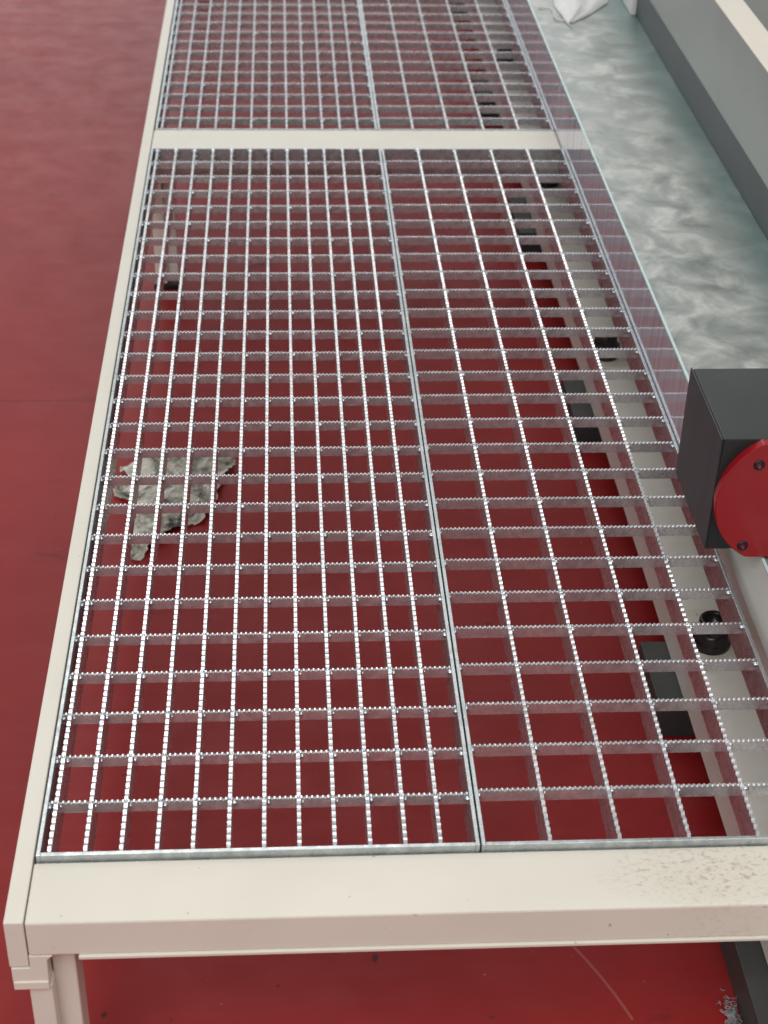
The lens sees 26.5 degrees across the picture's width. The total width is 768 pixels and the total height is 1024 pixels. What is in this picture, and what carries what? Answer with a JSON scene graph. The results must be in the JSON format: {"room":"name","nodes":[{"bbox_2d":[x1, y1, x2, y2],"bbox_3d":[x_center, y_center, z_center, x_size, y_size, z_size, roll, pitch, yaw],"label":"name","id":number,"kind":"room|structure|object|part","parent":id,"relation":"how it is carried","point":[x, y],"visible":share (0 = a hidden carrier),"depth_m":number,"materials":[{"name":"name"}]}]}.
{"room":"factory floor","nodes":[
{"label":"factory floor","id":0,"kind":"room"},
{"bbox_2d":[0,0,742,1023],"bbox_3d":[-0.544,-1.652,5.005,12.000,0.100,16.000,-1,34,-3],"label":"floor","id":1,"kind":"structure","parent":0,"point":[76,76],"depth_m":2.36,"materials":[{"name":"red paint"}]},
{"bbox_2d":[113,448,235,560],"bbox_3d":[-0.323,-0.017,2.500,0.188,0.020,0.292,-1,34,-3],"label":"film","id":2,"kind":"object","parent":1,"relation":"on","point":[144,523],"visible":0.46,"depth_m":2.52,"materials":[{"name":"plastic"}]},
{"bbox_2d":[3,0,767,1023],"bbox_3d":[-0.063,-0.575,3.103,0.771,0.277,3.749,-1,34,-3],"label":"work platform","id":3,"kind":"object","parent":1,"relation":"on","point":[58,916],"visible":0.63,"depth_m":1.51,"materials":[{"name":"beige paint"}]},
{"bbox_3d":[-0.320,0.504,1.571,0.022,0.178,0.027,-1,34,-3],"label":"leg","id":4,"kind":"part","parent":3,"relation":"part of","materials":[{"name":"beige paint"}]},
{"bbox_3d":[-0.300,0.475,1.575,0.022,0.221,0.034,-1,34,-3],"label":"leg","id":5,"kind":"part","parent":3,"relation":"part of","materials":[{"name":"beige paint"}]},
{"bbox_3d":[-0.421,-0.515,3.067,0.022,0.178,0.027,-1,34,-3],"label":"leg","id":6,"kind":"part","parent":3,"relation":"part of","materials":[{"name":"beige paint"}]},
{"bbox_3d":[-0.401,-0.544,3.072,0.022,0.221,0.034,-1,34,-3],"label":"leg","id":7,"kind":"part","parent":3,"relation":"part of","materials":[{"name":"beige paint"}]},
{"bbox_2d":[36,148,479,863],"bbox_3d":[-0.165,-0.152,2.258,0.415,0.054,1.736,-1,34,-3],"label":"floor grating","id":8,"kind":"structure","parent":3,"relation":"on","point":[175,162],"depth_m":2.01,"materials":[{"name":"metal"}]},
{"bbox_3d":[-0.370,-0.148,2.246,0.004,0.051,1.736,-1,34,-3],"label":"plate","id":9,"kind":"part","parent":8,"relation":"part of","materials":[{"name":"silver metal"}]},
{"bbox_3d":[-0.117,0.336,1.544,0.407,0.051,0.004,-1,34,-3],"label":"plate","id":10,"kind":"part","parent":8,"relation":"part of","materials":[{"name":"silver metal"}]},
{"bbox_3d":[-0.213,-0.637,2.974,0.407,0.051,0.004,-1,34,-3],"label":"plate","id":11,"kind":"part","parent":8,"relation":"part of","materials":[{"name":"grey metal"}]},
{"bbox_3d":[0.040,-0.153,2.271,0.004,0.051,1.736,-1,34,-3],"label":"plate","id":12,"kind":"part","parent":8,"relation":"part of","materials":[{"name":"grey metal"}]},
{"bbox_2d":[155,0,376,130],"bbox_3d":[-0.268,-1.187,3.785,0.415,0.046,1.736,-1,34,-3],"label":"floor grating","id":13,"kind":"structure","parent":3,"relation":"on","point":[175,42],"depth_m":3.37,"materials":[{"name":"metal"}]},
{"bbox_3d":[-0.473,-1.184,3.774,0.004,0.043,1.736,-1,34,-3],"label":"plate","id":14,"kind":"part","parent":13,"relation":"part of","materials":[{"name":"grey metal"}]},
{"bbox_3d":[-0.220,-0.699,3.071,0.407,0.043,0.004,-1,34,-3],"label":"plate","id":15,"kind":"part","parent":13,"relation":"part of","materials":[{"name":"grey metal"}]},
{"bbox_3d":[-0.063,-1.188,3.798,0.004,0.043,1.736,-1,34,-3],"label":"plate","id":16,"kind":"part","parent":13,"relation":"part of","materials":[{"name":"grey metal"}]},
{"bbox_2d":[359,0,553,130],"bbox_3d":[0.106,-1.192,3.808,0.333,0.046,1.736,-1,34,-3],"label":"floor grating","id":17,"kind":"structure","parent":3,"relation":"on","point":[543,120],"depth_m":3.40,"materials":[{"name":"metal"}]},
{"bbox_3d":[-0.058,-1.189,3.799,0.004,0.043,1.736,-1,34,-3],"label":"plate","id":18,"kind":"part","parent":17,"relation":"part of","materials":[{"name":"grey metal"}]},
{"bbox_3d":[0.155,-0.704,3.094,0.325,0.043,0.004,-1,34,-3],"label":"plate","id":19,"kind":"part","parent":17,"relation":"part of","materials":[{"name":"grey metal"}]},
{"bbox_3d":[0.271,-1.192,3.818,0.004,0.043,1.736,-1,34,-3],"label":"plate","id":20,"kind":"part","parent":17,"relation":"part of","materials":[{"name":"grey metal"}]},
{"bbox_2d":[381,148,767,852],"bbox_3d":[0.210,-0.156,2.280,0.333,0.054,1.736,-1,34,-3],"label":"floor grating","id":21,"kind":"structure","parent":3,"relation":"on","point":[459,166],"depth_m":2.04,"materials":[{"name":"metal"}]},
{"bbox_3d":[0.045,-0.153,2.271,0.004,0.051,1.736,-1,34,-3],"label":"plate","id":22,"kind":"part","parent":21,"relation":"part of","materials":[{"name":"grey metal"}]},
{"bbox_3d":[0.161,-0.642,2.996,0.325,0.051,0.004,-1,34,-3],"label":"plate","id":23,"kind":"part","parent":21,"relation":"part of","materials":[{"name":"grey metal"}]},
{"bbox_3d":[0.258,0.332,1.566,0.325,0.051,0.004,-1,34,-3],"label":"plate","id":24,"kind":"part","parent":21,"relation":"part of","materials":[{"name":"silver metal"}]},
{"bbox_3d":[0.374,-0.157,2.291,0.004,0.051,1.736,-1,34,-3],"label":"plate","id":25,"kind":"part","parent":21,"relation":"part of","materials":[{"name":"grey metal"}]},
{"bbox_2d":[448,0,767,1023],"bbox_3d":[0.716,-0.859,3.297,0.906,0.565,5.050,-1,34,-3],"label":"frame","id":26,"kind":"object","parent":1,"relation":"on","point":[657,110],"visible":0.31,"depth_m":2.63,"materials":[{"name":"white paint"}]},
{"bbox_3d":[0.286,-1.063,3.853,0.071,0.008,0.115,-1,34,-3],"label":"bolt plate","id":27,"kind":"part","parent":26,"relation":"part of","materials":[{"name":"beige paint"}]},
{"bbox_3d":[0.327,-0.655,3.255,0.071,0.008,0.115,-1,34,-3],"label":"bolt plate","id":28,"kind":"part","parent":26,"relation":"part of","materials":[{"name":"beige paint"}]},
{"bbox_2d":[538,0,607,27],"bbox_3d":[0.421,-1.177,3.615,0.158,0.030,0.584,4,34,3],"label":"plastic bag","id":29,"kind":"object","parent":26,"relation":"on","point":[571,11],"visible":1,"depth_m":3.46,"materials":[{"name":"white plastic"}]},
{"bbox_3d":[0.364,-0.260,2.675,0.074,0.008,0.115,-1,34,-3],"label":"bolt plate","id":30,"kind":"part","parent":26,"relation":"part of","materials":[{"name":"beige paint"}]},
{"bbox_3d":[0.555,-0.931,3.237,0.012,0.084,5.050,-1,34,-3],"label":"splash skirting","id":31,"kind":"part","parent":26,"relation":"part of","materials":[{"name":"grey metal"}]},
{"bbox_3d":[0.557,-1.028,3.172,0.014,0.150,5.050,-1,34,-3],"label":"splash panel","id":32,"kind":"part","parent":26,"relation":"part of","materials":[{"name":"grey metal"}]},
{"bbox_3d":[0.410,0.161,2.057,0.066,0.008,0.115,-1,34,-3],"label":"bolt plate","id":33,"kind":"part","parent":26,"relation":"part of","materials":[{"name":"beige paint"}]},
{"bbox_2d":[676,367,767,556],"bbox_3d":[0.480,-0.058,1.858,0.248,0.151,0.174,-1,34,-3],"label":"motor housing","id":34,"kind":"object","parent":26,"relation":"on","point":[722,465],"visible":1,"depth_m":1.81,"materials":[{"name":"grey metal"}]},
{"bbox_3d":[0.578,-1.078,3.139,0.050,0.030,5.050,-1,34,-3],"label":"rail","id":35,"kind":"part","parent":26,"relation":"part of","materials":[{"name":"beige metal"}]},
{"bbox_3d":[0.458,-0.810,3.313,0.200,0.205,5.050,-1,34,-3],"label":"panel","id":36,"kind":"part","parent":26,"relation":"part of","materials":[{"name":"white paint"}]},
{"bbox_2d":[716,988,741,1023],"bbox_3d":[0.367,0.536,1.721,0.026,0.011,0.082,-1,34,-3],"label":"cheese shaving","id":37,"kind":"object","parent":1,"relation":"on","point":[732,1018],"visible":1,"depth_m":1.73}
]}

